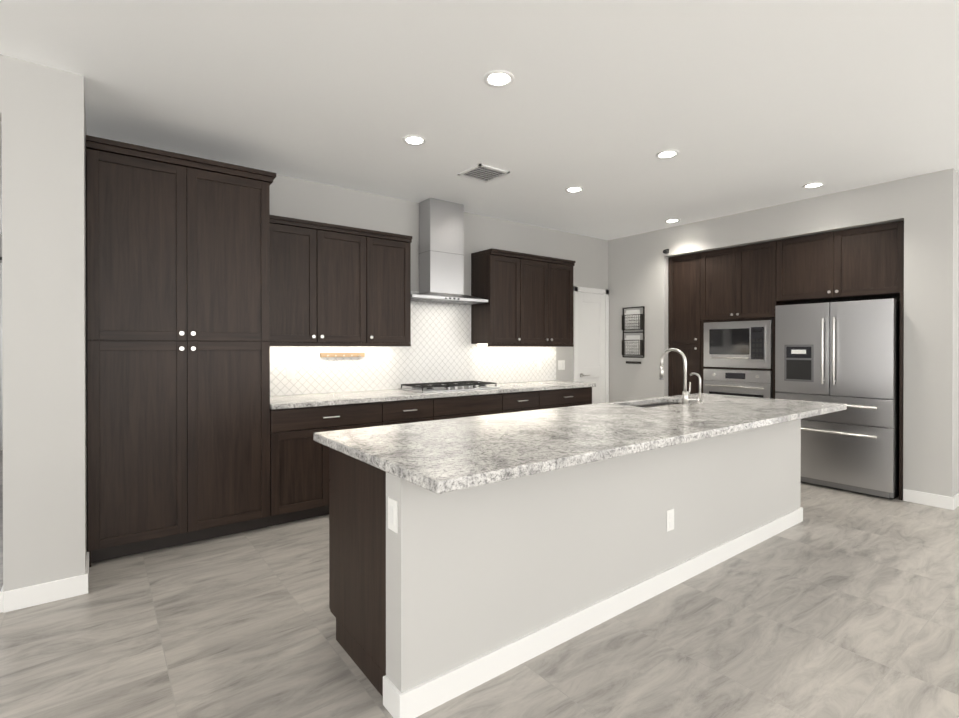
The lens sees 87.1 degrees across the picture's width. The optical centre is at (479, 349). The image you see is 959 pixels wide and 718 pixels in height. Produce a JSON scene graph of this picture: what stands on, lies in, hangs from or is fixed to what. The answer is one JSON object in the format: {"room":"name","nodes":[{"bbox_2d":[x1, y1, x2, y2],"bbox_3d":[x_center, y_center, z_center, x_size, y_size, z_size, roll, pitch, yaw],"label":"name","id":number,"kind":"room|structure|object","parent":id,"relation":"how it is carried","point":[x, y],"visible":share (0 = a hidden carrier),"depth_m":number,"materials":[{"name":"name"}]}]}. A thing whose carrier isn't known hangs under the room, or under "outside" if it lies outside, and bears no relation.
{"room":"kitchen","nodes":[
{"label":"kitchen","id":0,"kind":"room"},
{"bbox_2d":[0,54,0,120],"bbox_3d":[-2.928,-1.331,2.210,1.230,0.290,0.140,0,0,-37],"label":"wall","id":1,"kind":"structure","parent":0,"point":[0,87],"depth_m":2.52,"materials":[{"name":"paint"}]},
{"bbox_2d":[0,235,1,262],"bbox_3d":[-6.266,-0.093,6.624,1.510,2.800,0.140,0,0,-37],"label":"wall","id":2,"kind":"structure","parent":0,"point":[0,247],"depth_m":6.56,"materials":[{"name":"paint"}]},
{"bbox_2d":[1,55,86,591],"bbox_3d":[-2.565,-0.079,3.023,0.325,2.800,0.990,0,0,-37],"label":"wall","id":3,"kind":"structure","parent":0,"point":[44,327],"depth_m":2.62,"materials":[{"name":"paint"}]},
{"bbox_2d":[0,586,2,612],"bbox_3d":[-4.065,1.262,4.732,0.016,0.105,5.543,0,0,-37],"label":"baseboard","id":4,"kind":"structure","parent":3,"relation":"attached to","point":[1,592],"depth_m":2.53,"materials":[{"name":"white wood"}]},
{"bbox_2d":[3,575,83,612],"bbox_3d":[-2.265,1.270,2.628,0.300,0.105,0.016,0,0,-37],"label":"baseboard","id":5,"kind":"structure","parent":3,"relation":"attached to","point":[33,595],"depth_m":2.62,"materials":[{"name":"white wood"}]},
{"bbox_2d":[84,552,88,593],"bbox_3d":[-2.239,1.269,2.877,0.013,0.105,0.381,0,0,-37],"label":"baseboard","id":6,"kind":"structure","parent":3,"relation":"attached to","point":[86,576],"depth_m":2.74,"materials":[{"name":"white wood"}]},
{"bbox_2d":[270,174,607,395],"bbox_3d":[0.062,-0.089,5.720,7.770,2.800,0.140,0,0,-37],"label":"wall","id":7,"kind":"structure","parent":0,"point":[291,197],"depth_m":5.11,"materials":[{"name":"paint"}]},
{"bbox_2d":[269,215,376,342],"bbox_3d":[-1.414,-0.537,4.301,0.941,0.963,0.333,0,0,-37],"label":"upper cabinet","id":8,"kind":"object","parent":7,"relation":"attached to","point":[334,285],"depth_m":4.17,"materials":[{"name":"brown wood"}]},
{"bbox_2d":[377,231,411,342],"bbox_3d":[-0.936,-0.539,4.663,0.501,0.963,0.333,0,0,-37],"label":"upper cabinet","id":9,"kind":"object","parent":7,"relation":"attached to","point":[393,251],"depth_m":4.58,"materials":[{"name":"brown wood"}]},
{"bbox_2d":[270,291,555,395],"bbox_3d":[-0.466,-0.099,5.227,3.568,0.977,0.008,0,0,-37],"label":"backsplash","id":10,"kind":"structure","parent":7,"relation":"attached to","point":[441,348],"depth_m":5.12,"materials":[{"name":"tile"}]},
{"bbox_2d":[320,352,364,356],"bbox_3d":[-1.244,0.050,4.604,0.420,0.040,0.048,0,0,-37],"label":"peg rail","id":11,"kind":"object","parent":10,"relation":"attached to","point":[361,354],"visible":1,"depth_m":4.60,"materials":[{"name":"brown wood"}]},
{"bbox_2d":[537,360,541,369],"bbox_3d":[0.727,0.189,6.123,0.075,0.120,0.006,0,0,-37],"label":"outlet","id":12,"kind":"object","parent":10,"relation":"attached to","point":[539,362],"depth_m":6.12,"materials":[{"name":"white plastic"}]},
{"bbox_2d":[558,360,564,369],"bbox_3d":[1.036,0.198,6.365,0.120,0.120,0.007,0,0,-37],"label":"outlet","id":13,"kind":"object","parent":10,"relation":"attached to","point":[561,363],"depth_m":6.36,"materials":[{"name":"white plastic"}]},
{"bbox_2d":[411,198,487,304],"bbox_3d":[-0.363,-0.980,5.093,0.900,1.011,0.324,0,0,-37],"label":"range hood","id":14,"kind":"object","parent":7,"relation":"attached to","point":[441,251],"visible":0.88,"depth_m":5.04,"materials":[{"name":"silver metal"}]},
{"bbox_2d":[471,248,526,343],"bbox_3d":[0.203,-0.542,5.525,0.485,0.963,0.333,0,0,-37],"label":"upper cabinet","id":15,"kind":"object","parent":7,"relation":"attached to","point":[500,278],"depth_m":5.39,"materials":[{"name":"brown wood"}]},
{"bbox_2d":[527,256,574,343],"bbox_3d":[0.661,-0.543,5.872,0.909,0.963,0.333,0,0,-37],"label":"upper cabinet","id":16,"kind":"object","parent":7,"relation":"attached to","point":[529,297],"depth_m":5.77,"materials":[{"name":"brown wood"}]},
{"bbox_2d":[573,286,608,403],"bbox_3d":[1.507,0.247,6.678,0.690,2.120,0.074,0,0,-37],"label":"pantry door","id":17,"kind":"structure","parent":7,"relation":"in","point":[591,337],"depth_m":6.71,"materials":[{"name":"white"}]},
{"bbox_2d":[0,450,958,717],"bbox_3d":[-0.300,1.351,3.031,11.600,0.060,13.200,0,0,-37],"label":"floor","id":18,"kind":"structure","parent":0,"point":[838,604],"depth_m":2.29,"materials":[{"name":"tile"}]},
{"bbox_2d":[86,135,275,566],"bbox_3d":[-2.100,0.021,3.584,1.087,2.595,0.653,0,0,-37],"label":"pantry cabinet","id":19,"kind":"object","parent":18,"relation":"on","point":[178,330],"visible":1,"depth_m":3.30,"materials":[{"name":"brown wood"}]},
{"bbox_2d":[267,380,595,526],"bbox_3d":[-0.271,0.826,4.971,3.568,0.975,0.654,0,0,-37],"label":"base cabinet","id":20,"kind":"object","parent":18,"relation":"on","point":[299,473],"visible":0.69,"depth_m":4.07,"materials":[{"name":"brown wood"}]},
{"bbox_2d":[270,380,595,409],"bbox_3d":[-0.274,0.412,4.974,3.568,0.040,0.643,0,0,-37],"label":"countertop","id":21,"kind":"structure","parent":20,"relation":"on","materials":[{"name":"stone"}]},
{"bbox_2d":[398,381,500,392],"bbox_3d":[-0.288,0.365,4.999,0.910,0.052,0.470,0,0,-37],"label":"cooktop","id":22,"kind":"object","parent":20,"relation":"in","point":[435,387],"depth_m":4.88,"materials":[{"name":"silver metal"}]},
{"bbox_2d":[329,420,802,717],"bbox_3d":[0.880,0.880,3.111,3.466,0.881,0.733,0,0,-37],"label":"kitchen island","id":23,"kind":"object","parent":18,"relation":"on","point":[466,554],"depth_m":2.20,"materials":[{"name":"paint"}]},
{"bbox_2d":[313,392,846,495],"bbox_3d":[0.930,0.419,3.043,3.500,0.040,1.120,0,0,-37],"label":"island countertop","id":24,"kind":"structure","parent":23,"relation":"on","point":[441,457],"depth_m":2.35,"materials":[{"name":"grey stone"}]},
{"bbox_2d":[636,402,680,406],"bbox_3d":[1.346,0.529,3.794,0.758,0.186,0.313,0,0,-37],"label":"sink","id":25,"kind":"object","parent":24,"relation":"in","point":[642,404],"depth_m":3.99,"materials":[{"name":"silver metal"}]},
{"bbox_2d":[659,348,702,404],"bbox_3d":[1.500,0.193,3.747,0.250,0.406,0.237,0,0,-37],"label":"faucet","id":26,"kind":"object","parent":24,"relation":"on","point":[685,393],"depth_m":3.65,"materials":[{"name":"silver metal"}]},
{"bbox_2d":[668,251,731,402],"bbox_3d":[2.748,0.081,6.294,0.646,2.456,0.463,0,0,-37],"label":"tall cabinet","id":27,"kind":"object","parent":18,"relation":"on","point":[722,303],"depth_m":6.03,"materials":[{"name":"brown wood"}]},
{"bbox_2d":[700,369,774,398],"bbox_3d":[3.077,0.585,5.788,0.582,0.715,0.742,0,0,-37],"label":"base cabinet","id":28,"kind":"object","parent":18,"relation":"on","point":[760,383],"depth_m":5.57,"materials":[{"name":"metal"}]},
{"bbox_2d":[703,369,771,397],"bbox_3d":[3.057,0.585,5.773,0.633,0.715,0.741,0,0,-37],"label":"oven","id":29,"kind":"object","parent":28,"relation":"in","point":[735,382],"depth_m":5.58,"materials":[{"name":"silver metal"}]},
{"bbox_2d":[775,298,899,499],"bbox_3d":[3.552,0.436,4.930,0.791,1.755,0.950,0,0,-37],"label":"refrigerator","id":30,"kind":"object","parent":18,"relation":"on","point":[847,352],"visible":0.9,"depth_m":4.62,"materials":[{"name":"silver metal"}]},
{"bbox_2d":[903,489,950,509],"bbox_3d":[3.777,1.264,4.263,0.016,0.105,0.303,0,0,-37],"label":"baseboard","id":31,"kind":"structure","parent":18,"relation":"on","point":[913,496],"depth_m":4.25,"materials":[{"name":"white wood"}]},
{"bbox_2d":[951,492,958,509],"bbox_3d":[4.145,1.264,4.331,0.683,0.105,0.013,0,0,-37],"label":"baseboard","id":32,"kind":"structure","parent":18,"relation":"on","point":[955,499],"depth_m":4.15,"materials":[{"name":"white wood"}]},
{"bbox_2d":[0,0,958,239],"bbox_3d":[-0.300,-1.509,3.020,11.600,0.060,13.200,0,0,-37],"label":"ceiling","id":33,"kind":"structure","parent":0,"point":[740,106],"depth_m":2.91,"materials":[{"name":"paint"}]},
{"bbox_2d":[402,135,425,145],"bbox_3d":[-0.460,-1.476,3.563,0.170,0.008,0.170,0,0,-37],"label":"recessed light","id":34,"kind":"object","parent":33,"relation":"in","point":[415,140],"visible":0.94,"depth_m":3.56,"materials":[{"name":"white plastic"}]},
{"bbox_2d":[458,164,508,182],"bbox_3d":[0.033,-1.477,4.237,0.310,0.012,0.310,0,0,-37],"label":"ceiling vent","id":35,"kind":"object","parent":33,"relation":"in","point":[482,173],"visible":0.96,"depth_m":4.22,"materials":[{"name":"white metal"}]},
{"bbox_2d":[483,70,513,87],"bbox_3d":[0.105,-1.473,2.750,0.170,0.008,0.170,0,0,-37],"label":"recessed light","id":36,"kind":"object","parent":33,"relation":"in","point":[498,78],"visible":1,"depth_m":2.74,"materials":[{"name":"white"}]},
{"bbox_2d":[565,186,582,192],"bbox_3d":[0.879,-1.481,4.677,0.170,0.008,0.170,0,0,-37],"label":"recessed light","id":37,"kind":"object","parent":33,"relation":"in","point":[575,189],"visible":1,"depth_m":4.67,"materials":[{"name":"white plastic"}]},
{"bbox_2d":[655,150,678,158],"bbox_3d":[1.424,-1.477,3.824,0.170,0.008,0.170,0,0,-37],"label":"recessed light","id":38,"kind":"object","parent":33,"relation":"in","point":[666,154],"visible":0.98,"depth_m":3.82,"materials":[{"name":"white plastic"}]},
{"bbox_2d":[665,219,679,222],"bbox_3d":[2.230,-1.485,5.825,0.170,0.008,0.170,0,0,-37],"label":"recessed light","id":39,"kind":"object","parent":33,"relation":"in","point":[672,220],"visible":0.98,"depth_m":5.81,"materials":[{"name":"white plastic"}]},
{"bbox_2d":[802,182,824,188],"bbox_3d":[3.017,-1.480,4.553,0.170,0.008,0.170,0,0,-37],"label":"recessed light","id":40,"kind":"object","parent":33,"relation":"in","point":[813,185],"visible":1,"depth_m":4.55,"materials":[{"name":"white plastic"}]},
{"bbox_2d":[608,229,668,405],"bbox_3d":[2.744,-0.095,7.123,1.800,2.800,0.860,0,0,-37],"label":"wall","id":41,"kind":"structure","parent":0,"point":[637,270],"depth_m":6.52,"materials":[{"name":"paint"}]},
{"bbox_2d":[622,306,644,363],"bbox_3d":[1.992,-0.182,6.572,0.059,0.740,0.330,0,0,-37],"label":"mail organizer","id":42,"kind":"object","parent":41,"relation":"attached to","point":[633,320],"visible":0.98,"depth_m":6.56,"materials":[{"name":"grey metal"}]},
{"bbox_2d":[700,317,774,368],"bbox_3d":[3.037,-0.066,5.755,0.484,0.537,0.742,0,0,-37],"label":"upper cabinet","id":43,"kind":"object","parent":0,"relation":"attached to","point":[725,342],"depth_m":5.59,"materials":[{"name":"metal"}]},
{"bbox_2d":[704,320,771,368],"bbox_3d":[3.022,-0.054,5.744,0.520,0.514,0.741,0,0,-37],"label":"microwave","id":44,"kind":"object","parent":43,"relation":"in","point":[728,344],"depth_m":5.59,"materials":[{"name":"silver metal"}]},
{"bbox_2d":[664,179,903,256],"bbox_3d":[3.278,-1.319,5.526,0.730,0.340,2.325,0,0,-37],"label":"soffit","id":45,"kind":"structure","parent":0,"point":[880,203],"depth_m":5.07,"materials":[{"name":"paint"}]},
{"bbox_2d":[772,221,903,304],"bbox_3d":[3.687,-0.822,5.051,0.646,0.641,1.068,0,0,-37],"label":"upper cabinet","id":46,"kind":"object","parent":0,"relation":"attached to","point":[861,263],"depth_m":4.84,"materials":[{"name":"brown wood"}]},
{"bbox_2d":[903,168,958,496],"bbox_3d":[4.502,-0.086,4.801,1.800,2.800,0.315,0,0,-37],"label":"wall column","id":47,"kind":"structure","parent":0,"point":[931,354],"depth_m":4.24,"materials":[{"name":"paint"}]},
{"bbox_3d":[-6.207,-1.130,6.542,1.190,0.215,0.046,0,0,-37],"label":"track rail","id":48,"kind":"object","parent":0,"visible":0},
{"bbox_2d":[0,263,2,448],"bbox_3d":[-6.093,0.092,6.619,0.940,2.430,0.074,0,0,-37],"label":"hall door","id":49,"kind":"structure","parent":48,"relation":"hanging from","point":[1,422],"depth_m":6.56,"materials":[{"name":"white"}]}
]}

